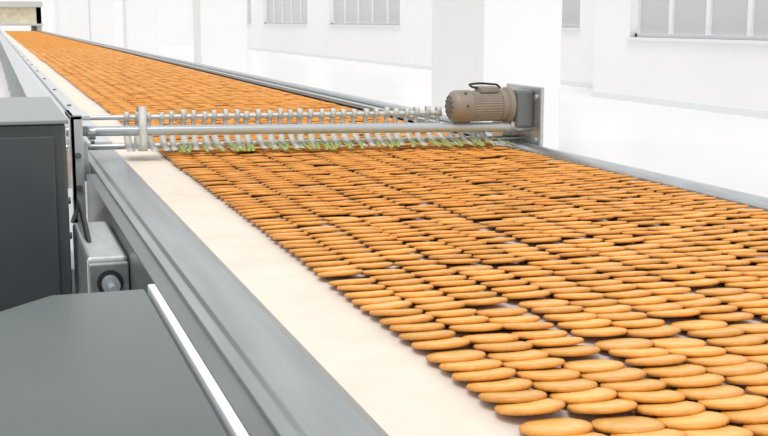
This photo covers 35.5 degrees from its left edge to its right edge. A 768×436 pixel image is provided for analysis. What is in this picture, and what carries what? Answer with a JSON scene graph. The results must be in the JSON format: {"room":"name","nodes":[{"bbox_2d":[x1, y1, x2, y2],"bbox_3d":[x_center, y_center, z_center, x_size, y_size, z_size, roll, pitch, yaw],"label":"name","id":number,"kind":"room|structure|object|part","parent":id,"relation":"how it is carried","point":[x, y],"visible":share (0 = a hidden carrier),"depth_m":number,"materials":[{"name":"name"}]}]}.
{"room":"processing plant","nodes":[
{"label":"processing plant","id":0,"kind":"room"},
{"bbox_2d":[0,0,193,45],"bbox_3d":[-17.727,-10.885,58.597,19.000,5.000,0.300,-3,10,-18],"label":"wall","id":1,"kind":"structure","parent":0,"point":[174,17],"depth_m":60.74,"materials":[{"name":"white paint"}]},
{"bbox_2d":[54,0,58,33],"bbox_3d":[-15.216,-9.874,59.375,2.050,2.750,0.100,-3,10,-18],"label":"frame","id":2,"kind":"object","parent":1,"relation":"attached to","point":[55,1],"visible":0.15,"depth_m":59.02,"materials":[{"name":"white"}]},
{"bbox_2d":[57,0,89,40],"bbox_3d":[-15.219,-9.801,59.397,1.750,2.600,0.060,-3,10,-18],"label":"leaf","id":3,"kind":"object","parent":1,"relation":"attached to","point":[63,18],"visible":0.17,"depth_m":59.16,"materials":[{"name":"white"}]},
{"bbox_2d":[0,46,767,247],"bbox_3d":[-6.867,-3.440,29.139,21.000,0.100,68.000,-3,10,-18],"label":"floor","id":4,"kind":"structure","parent":0,"point":[728,151],"depth_m":15.13,"materials":[{"name":"white"}]},
{"bbox_2d":[0,1,42,30],"bbox_3d":[-14.036,-7.235,45.842,1.700,1.950,7.050,-3,10,-18],"label":"oven","id":5,"kind":"object","parent":4,"relation":"on","point":[12,13],"visible":0.69,"depth_m":42.58,"materials":[{"name":"beige metal"}]},
{"bbox_2d":[0,97,71,311],"bbox_3d":[-1.181,0.308,2.731,0.903,1.102,0.780,-3,10,-18],"label":"cabinet","id":6,"kind":"object","parent":4,"relation":"on","point":[36,177],"visible":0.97,"depth_m":2.42,"materials":[{"name":"metal"}]},
{"bbox_3d":[-1.050,0.309,2.365,0.810,0.920,0.008,-3,10,-18],"label":"panel","id":7,"kind":"part","parent":6,"relation":"part of","materials":[{"name":"metal"}]},
{"bbox_3d":[-1.183,-0.231,2.642,0.900,0.008,0.780,-3,10,-18],"label":"lid","id":8,"kind":"part","parent":6,"relation":"part of","materials":[{"name":"grey metal"}]},
{"bbox_2d":[68,0,88,39],"bbox_3d":[-13.409,-9.872,52.458,0.780,5.000,0.800,-3,10,-18],"label":"column","id":9,"kind":"structure","parent":4,"relation":"on","point":[77,9],"depth_m":52.27,"materials":[{"name":"white paint"}]},
{"bbox_2d":[71,199,129,293],"bbox_3d":[-0.650,0.411,2.713,0.076,0.906,1.037,-3,10,-18],"label":"housing","id":10,"kind":"object","parent":4,"relation":"on","point":[101,264],"visible":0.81,"depth_m":2.30,"materials":[{"name":"metal"}]},
{"bbox_2d":[97,270,123,291],"bbox_3d":[-0.509,0.121,2.230,0.048,0.048,0.006,-3,10,-18],"label":"washer","id":11,"kind":"object","parent":10,"relation":"in","point":[102,275],"depth_m":2.23,"materials":[{"name":"black rubber"}]},
{"bbox_2d":[88,0,114,45],"bbox_3d":[-9.865,-8.091,41.663,0.780,5.000,0.800,-3,10,-18],"label":"column","id":12,"kind":"structure","parent":4,"relation":"on","point":[101,17],"depth_m":41.50,"materials":[{"name":"white paint"}]},
{"bbox_2d":[0,284,248,435],"bbox_3d":[-0.465,0.784,0.467,1.120,0.901,2.720,-3,10,-18],"label":"machine cover","id":13,"kind":"object","parent":4,"relation":"on","point":[111,363],"visible":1,"depth_m":1.39,"materials":[{"name":"metal"}]},
{"bbox_2d":[122,0,157,54],"bbox_3d":[-6.321,-6.310,30.869,0.780,5.000,0.800,-3,10,-18],"label":"column","id":14,"kind":"structure","parent":4,"relation":"on","point":[139,16],"depth_m":30.72,"materials":[{"name":"white paint"}]},
{"bbox_2d":[192,0,247,72],"bbox_3d":[-2.777,-4.529,20.075,0.780,5.000,0.800,-3,10,-18],"label":"column","id":15,"kind":"structure","parent":4,"relation":"on","point":[219,26],"depth_m":19.94,"materials":[{"name":"white paint"}]},
{"bbox_2d":[0,30,767,435],"bbox_3d":[-5.864,-2.636,21.078,1.474,0.938,45.800,-3,10,-18],"label":"conveyor","id":16,"kind":"object","parent":4,"relation":"on","point":[290,354],"visible":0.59,"depth_m":1.77,"materials":[{"name":"beige fabric"}]},
{"bbox_3d":[-7.228,-3.290,23.079,0.090,0.258,41.000,-3,10,-18],"label":"frame","id":17,"kind":"part","parent":16,"relation":"part of","materials":[{"name":"metal"}]},
{"bbox_3d":[-0.176,0.292,1.589,0.098,0.307,4.800,-3,10,-18],"label":"frame","id":18,"kind":"part","parent":16,"relation":"part of","materials":[{"name":"grey metal"}]},
{"bbox_3d":[-5.910,-3.477,23.375,0.026,0.026,41.200,-3,10,-18],"label":"rail","id":19,"kind":"part","parent":16,"relation":"part of","materials":[{"name":"metal"}]},
{"bbox_3d":[-5.923,-3.331,23.341,0.140,0.252,41.300,-3,10,-18],"label":"frame","id":20,"kind":"part","parent":16,"relation":"part of","materials":[{"name":"metal"}]},
{"bbox_2d":[65,83,543,293],"bbox_3d":[-0.262,-0.107,3.596,1.510,0.560,0.283,-3,10,-15],"label":"roller assembly","id":21,"kind":"object","parent":16,"relation":"attached to","point":[527,124],"visible":0.87,"depth_m":3.56,"materials":[{"name":"silver metal"}]},
{"bbox_2d":[445,82,516,122],"bbox_3d":[0.288,-0.350,3.668,0.201,0.126,0.129,-3,10,-18],"label":"motor","id":22,"kind":"object","parent":21,"relation":"attached to","point":[485,103],"visible":1,"depth_m":3.63,"materials":[{"name":"beige paint"}]},
{"bbox_2d":[445,95,453,117],"bbox_3d":[0.198,-0.337,3.632,0.007,0.068,0.068,-3,10,-18],"label":"fan grille","id":23,"kind":"object","parent":22,"relation":"attached to","point":[449,105],"depth_m":3.62,"materials":[{"name":"brown metal"}]},
{"bbox_2d":[5,31,767,435],"bbox_3d":[-5.833,-3.070,20.987,1.058,0.023,45.704,-3,10,-18],"label":"biscuits","id":24,"kind":"object","parent":16,"relation":"on","point":[119,82],"visible":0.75,"depth_m":2.01,"materials":[{"name":"orange food"}]},
{"bbox_3d":[1.078,0.114,1.731,0.044,0.044,4.350,-3,10,-18],"label":"rail","id":25,"kind":"part","parent":16,"relation":"part of","materials":[{"name":"metal"}]},
{"bbox_2d":[431,0,561,149],"bbox_3d":[0.890,-2.784,9.501,0.650,5.000,1.150,-3,10,-18],"label":"column","id":26,"kind":"structure","parent":4,"relation":"on","point":[501,42],"depth_m":9.25,"materials":[{"name":"white paint"}]},
{"bbox_2d":[247,0,594,82],"bbox_3d":[-2.167,-8.163,42.101,0.300,5.000,45.100,-3,10,-18],"label":"wall","id":27,"kind":"structure","parent":0,"point":[411,42],"depth_m":35.54,"materials":[{"name":"white paint"}]},
{"bbox_2d":[247,0,250,22],"bbox_3d":[-6.805,-10.124,56.289,0.100,1.950,7.000,-3,10,-18],"label":"frame","id":28,"kind":"object","parent":27,"relation":"attached to","point":[247,0],"visible":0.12,"depth_m":54.37,"materials":[{"name":"white"}]},
{"bbox_2d":[248,0,250,21],"bbox_3d":[-6.786,-10.126,56.295,0.020,1.950,7.000,-3,10,-18],"label":"pane","id":29,"kind":"object","parent":27,"relation":"attached to","point":[249,1],"visible":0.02,"depth_m":54.06,"materials":[{"name":"grey glass"}]},
{"bbox_2d":[262,24,307,25],"bbox_3d":[-3.900,-7.622,47.268,0.190,0.050,7.600,-3,10,-18],"label":"sill","id":30,"kind":"structure","parent":27,"relation":"attached to","point":[262,24],"depth_m":46.46,"materials":[{"name":"white"}]},
{"bbox_2d":[265,0,307,23],"bbox_3d":[-3.800,-8.614,47.137,0.100,1.950,7.500,-3,10,-18],"label":"frame","id":31,"kind":"object","parent":27,"relation":"attached to","point":[274,22],"visible":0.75,"depth_m":47.72,"materials":[{"name":"white metal"}]},
{"bbox_2d":[267,0,306,21],"bbox_3d":[-3.781,-8.615,47.143,0.020,1.950,7.500,-3,10,-18],"label":"pane","id":32,"kind":"object","parent":27,"relation":"attached to","point":[270,3],"visible":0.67,"depth_m":47.37,"materials":[{"name":"grey"}]},
{"bbox_2d":[328,24,399,26],"bbox_3d":[-0.664,-5.996,37.412,0.190,0.050,7.600,-3,10,-18],"label":"sill","id":33,"kind":"structure","parent":27,"relation":"attached to","point":[328,24],"depth_m":36.33,"materials":[{"name":"white"}]},
{"bbox_2d":[332,0,399,24],"bbox_3d":[-0.565,-6.988,37.282,0.100,1.950,7.500,-3,10,-18],"label":"frame","id":34,"kind":"object","parent":27,"relation":"attached to","point":[345,15],"visible":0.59,"depth_m":37.98,"materials":[{"name":"white metal"}]},
{"bbox_2d":[334,0,399,22],"bbox_3d":[-0.545,-6.989,37.288,0.020,1.950,7.500,-3,10,-18],"label":"pane","id":35,"kind":"object","parent":27,"relation":"attached to","point":[380,6],"visible":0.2,"depth_m":37.30,"materials":[{"name":"grey glass"}]},
{"bbox_2d":[248,47,592,87],"bbox_3d":[-2.016,-5.583,41.511,0.030,0.100,43.100,-3,10,-18],"label":"baseboard","id":36,"kind":"structure","parent":27,"relation":"attached to","point":[562,82],"depth_m":36.01,"materials":[{"name":"white paint"}]},
{"bbox_2d":[562,0,579,24],"bbox_3d":[2.845,-5.285,26.963,0.020,1.950,7.500,-3,10,-18],"label":"pane","id":37,"kind":"object","parent":27,"relation":"attached to","point":[570,9],"visible":0.02,"depth_m":24.21,"materials":[{"name":"grey glass"}]},
{"bbox_2d":[562,24,579,27],"bbox_3d":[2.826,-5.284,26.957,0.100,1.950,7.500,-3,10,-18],"label":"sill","id":38,"kind":"structure","parent":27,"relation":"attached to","point":[563,25],"depth_m":24.14,"materials":[{"name":"white"}]},
{"bbox_2d":[562,27,580,29],"bbox_3d":[2.726,-4.292,27.087,0.190,0.050,7.600,-3,10,-18],"label":"sill","id":39,"kind":"structure","parent":27,"relation":"attached to","point":[562,27],"depth_m":23.78,"materials":[{"name":"white"}]},
{"bbox_2d":[593,0,767,110],"bbox_3d":[7.216,-2.814,9.682,0.300,5.000,22.600,-3,10,-18],"label":"wall","id":40,"kind":"structure","parent":0,"point":[721,74],"depth_m":18.17,"materials":[{"name":"white paint"}]},
{"bbox_2d":[591,91,767,118],"bbox_3d":[7.059,-0.388,10.031,0.030,0.100,22.600,-3,10,-18],"label":"baseboard","id":41,"kind":"structure","parent":40,"relation":"attached to","point":[639,99],"depth_m":17.84,"materials":[{"name":"white paint"}]},
{"bbox_2d":[625,37,767,44],"bbox_3d":[4.789,-2.503,16.980,0.190,0.050,5.200,-3,10,-18],"label":"sill","id":42,"kind":"structure","parent":40,"relation":"attached to","point":[626,38],"depth_m":17.34,"materials":[{"name":"white"}]},
{"bbox_2d":[635,0,767,39],"bbox_3d":[4.889,-3.554,16.840,0.100,2.070,5.100,-3,10,-18],"label":"frame","id":43,"kind":"object","parent":40,"relation":"attached to","point":[751,3],"visible":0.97,"depth_m":17.45,"materials":[{"name":"white metal"}]},
{"bbox_2d":[640,0,767,35],"bbox_3d":[4.908,-3.555,16.846,0.020,2.070,5.100,-3,10,-18],"label":"pane","id":44,"kind":"object","parent":40,"relation":"attached to","point":[729,17],"visible":0.67,"depth_m":17.64,"materials":[{"name":"grey"}]}
]}

